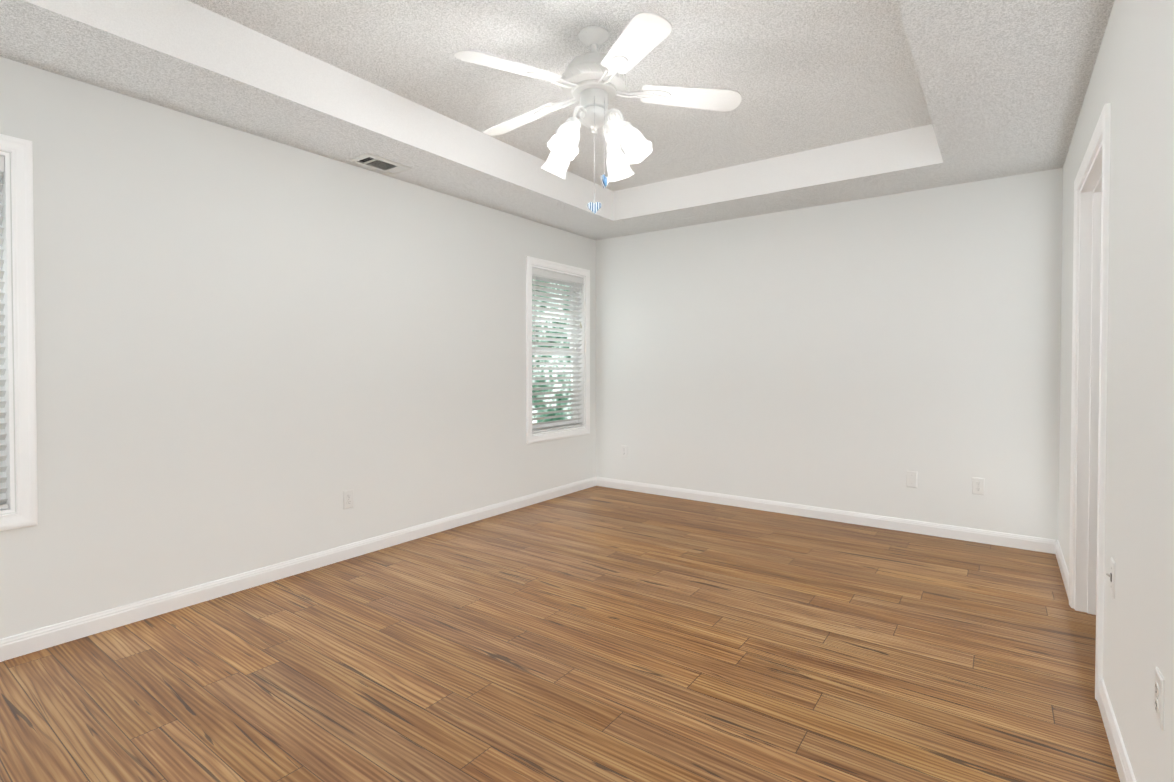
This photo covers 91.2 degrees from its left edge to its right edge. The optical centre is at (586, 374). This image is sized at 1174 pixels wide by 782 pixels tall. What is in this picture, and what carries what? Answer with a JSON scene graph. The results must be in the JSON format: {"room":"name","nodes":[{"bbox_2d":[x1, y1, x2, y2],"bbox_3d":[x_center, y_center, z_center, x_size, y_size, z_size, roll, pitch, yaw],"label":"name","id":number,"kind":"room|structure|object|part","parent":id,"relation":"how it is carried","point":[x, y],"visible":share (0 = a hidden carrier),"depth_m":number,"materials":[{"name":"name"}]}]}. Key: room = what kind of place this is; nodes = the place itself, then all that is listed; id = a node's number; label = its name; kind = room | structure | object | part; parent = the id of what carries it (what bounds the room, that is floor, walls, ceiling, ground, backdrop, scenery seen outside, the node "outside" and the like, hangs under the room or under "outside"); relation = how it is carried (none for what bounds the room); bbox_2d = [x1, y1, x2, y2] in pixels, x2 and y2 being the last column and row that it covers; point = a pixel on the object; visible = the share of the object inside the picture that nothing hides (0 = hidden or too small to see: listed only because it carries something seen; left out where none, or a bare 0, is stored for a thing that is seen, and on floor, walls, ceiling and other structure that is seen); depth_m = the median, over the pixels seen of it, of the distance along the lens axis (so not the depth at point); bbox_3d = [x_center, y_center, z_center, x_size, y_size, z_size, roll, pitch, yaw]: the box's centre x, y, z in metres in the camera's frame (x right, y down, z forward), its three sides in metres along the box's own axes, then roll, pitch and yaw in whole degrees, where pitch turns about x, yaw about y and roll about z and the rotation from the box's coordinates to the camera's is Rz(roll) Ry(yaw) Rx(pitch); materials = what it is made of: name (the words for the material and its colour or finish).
{"room":"empty bedroom","nodes":[
{"label":"empty bedroom","id":0,"kind":"room"},
{"bbox_2d":[0,57,595,638],"bbox_3d":[-1.472,-0.266,3.693,0.150,2.810,5.427,1,1,36],"label":"wall","id":1,"kind":"structure","parent":0,"point":[252,351],"depth_m":3.05,"materials":[{"name":"white paint"}]},
{"bbox_2d":[0,134,37,530],"bbox_3d":[-2.632,-0.164,2.071,0.168,1.597,0.916,1,1,36],"label":"window","id":2,"kind":"structure","parent":1,"relation":"in","point":[26,513],"depth_m":2.36,"materials":[{"name":"white paint"}]},
{"bbox_2d":[0,477,595,661],"bbox_3d":[-1.406,1.096,3.666,0.014,0.088,5.127,1,1,36],"label":"baseboard","id":3,"kind":"structure","parent":1,"relation":"attached to","point":[48,637],"depth_m":3.04,"materials":[{"name":"white paint"}]},
{"bbox_2d":[343,489,353,509],"bbox_3d":[-1.478,0.773,3.567,0.008,0.115,0.070,1,1,36],"label":"electrical outlet","id":4,"kind":"object","parent":1,"relation":"attached to","point":[348,498],"visible":1,"depth_m":3.56,"materials":[{"name":"white plastic"}]},
{"bbox_2d":[526,256,589,443],"bbox_3d":[-0.304,-0.213,5.298,0.168,1.597,0.916,1,1,36],"label":"window","id":5,"kind":"structure","parent":1,"relation":"in","point":[582,351],"depth_m":5.30,"materials":[{"name":"white paint"}]},
{"bbox_2d":[534,274,539,368],"bbox_3d":[-0.432,-0.193,5.032,0.040,1.367,0.122,0,1,6],"label":"blind cord","id":6,"kind":"object","parent":5,"relation":"hanging from","point":[534,274],"depth_m":4.97,"materials":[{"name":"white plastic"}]},
{"bbox_3d":[-0.335,-0.217,5.320,0.031,1.342,0.668,1,1,36],"label":"glass","id":7,"kind":"part","parent":5,"relation":"part of","materials":[{"name":"clear glass"}]},
{"bbox_2d":[574,283,581,424],"bbox_3d":[-0.094,-0.200,5.502,0.115,1.367,0.040,0,1,-24],"label":"blind cord","id":8,"kind":"object","parent":5,"relation":"hanging from","point":[574,340],"depth_m":5.47,"materials":[{"name":"white plastic"}]},
{"bbox_2d":[0,0,1114,239],"bbox_3d":[0.041,-1.469,2.583,3.582,0.370,5.127,1,1,36],"label":"ceiling","id":9,"kind":"structure","parent":0,"point":[1004,84],"depth_m":2.86,"materials":[{"name":"white paint"}]},
{"bbox_2d":[349,153,411,174],"bbox_3d":[-1.267,-1.293,3.545,0.192,0.012,0.315,1,1,36],"label":"ceiling vent","id":10,"kind":"object","parent":9,"relation":"in","point":[380,163],"visible":0.98,"depth_m":3.53,"materials":[{"name":"silver metal"}]},
{"bbox_2d":[0,486,1119,781],"bbox_3d":[0.751,1.223,2.112,5.632,0.120,5.427,1,1,36],"label":"floor","id":11,"kind":"structure","parent":0,"point":[600,634],"depth_m":2.28,"materials":[{"name":"wood"}]},
{"bbox_2d":[188,0,931,190],"bbox_3d":[0.029,-1.594,2.596,2.455,0.120,4.058,1,1,36],"label":"ceiling","id":12,"kind":"structure","parent":0,"point":[801,75],"depth_m":2.85,"materials":[{"name":"white paint"}]},
{"bbox_2d":[454,12,740,214],"bbox_3d":[-0.013,-1.121,2.631,1.228,0.829,1.277,1,1,36],"label":"ceiling fan","id":13,"kind":"object","parent":12,"relation":"hanging from","point":[594,82],"visible":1,"depth_m":2.54,"materials":[{"name":"white metal"}]},
{"bbox_2d":[596,168,1062,541],"bbox_3d":[1.585,-0.282,4.741,3.582,2.810,0.150,1,1,36],"label":"wall","id":14,"kind":"structure","parent":0,"point":[862,355],"depth_m":4.34,"materials":[{"name":"white paint"}]},
{"bbox_2d":[621,445,626,457],"bbox_3d":[0.358,0.742,5.544,0.070,0.115,0.008,1,1,36],"label":"electrical outlet","id":15,"kind":"object","parent":14,"relation":"attached to","point":[623,450],"visible":1,"depth_m":5.54,"materials":[{"name":"white plastic"}]},
{"bbox_2d":[596,477,1051,552],"bbox_3d":[1.548,1.080,4.687,3.552,0.088,0.014,1,1,36],"label":"baseboard","id":16,"kind":"structure","parent":14,"relation":"attached to","point":[1031,543],"depth_m":4.36,"materials":[{"name":"white paint"}]},
{"bbox_2d":[906,471,917,487],"bbox_3d":[2.329,0.751,4.124,0.070,0.115,0.007,1,1,36],"label":"electrical outlet","id":17,"kind":"object","parent":14,"relation":"attached to","point":[911,478],"visible":1,"depth_m":4.12,"materials":[{"name":"white plastic"}]},
{"bbox_2d":[972,477,984,494],"bbox_3d":[2.648,0.756,3.893,0.070,0.115,0.008,1,1,36],"label":"electrical outlet","id":18,"kind":"object","parent":14,"relation":"attached to","point":[978,486],"visible":1,"depth_m":3.89,"materials":[{"name":"white plastic"}]},
{"bbox_2d":[1058,0,1173,781],"bbox_3d":[1.540,-0.233,1.520,0.115,2.810,5.427,1,1,36],"label":"wall","id":19,"kind":"structure","parent":0,"point":[1132,79],"depth_m":1.57,"materials":[{"name":"white paint"}]},
{"bbox_2d":[1052,539,1068,599],"bbox_3d":[2.699,1.102,3.259,0.014,0.088,0.930,1,1,36],"label":"baseboard","id":20,"kind":"structure","parent":19,"relation":"attached to","point":[1056,549],"depth_m":3.30,"materials":[{"name":"white paint"}]},
{"bbox_2d":[1069,103,1110,699],"bbox_3d":[2.179,0.101,2.411,0.152,2.115,1.031,1,1,36],"label":"door frame","id":21,"kind":"structure","parent":19,"relation":"attached to","point":[1089,388],"depth_m":2.76,"materials":[{"name":"white paint"}]},
{"bbox_2d":[1105,557,1115,598],"bbox_3d":[1.701,0.660,1.874,0.021,0.115,0.070,1,1,36],"label":"light switch","id":22,"kind":"object","parent":19,"relation":"attached to","point":[1111,575],"visible":0.98,"depth_m":1.85,"materials":[{"name":"white plastic"}]},
{"bbox_2d":[1097,678,1135,781],"bbox_3d":[1.456,1.128,1.535,0.014,0.088,1.259,1,1,36],"label":"baseboard","id":23,"kind":"structure","parent":19,"relation":"attached to","point":[1125,773],"depth_m":1.77,"materials":[{"name":"white paint"}]},
{"bbox_2d":[1154,666,1164,730],"bbox_3d":[1.304,0.737,1.313,0.008,0.115,0.070,1,1,36],"label":"electrical outlet","id":24,"kind":"object","parent":19,"relation":"attached to","point":[1159,697],"visible":0.98,"depth_m":1.30,"materials":[{"name":"white plastic"}]},
{"label":"outside","id":25,"kind":"structure","parent":0,"visible":0},
{"bbox_2d":[532,280,570,422],"bbox_3d":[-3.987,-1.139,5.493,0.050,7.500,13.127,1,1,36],"label":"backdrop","id":26,"kind":"structure","parent":25,"point":[546,410],"depth_m":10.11,"materials":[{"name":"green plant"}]}
]}

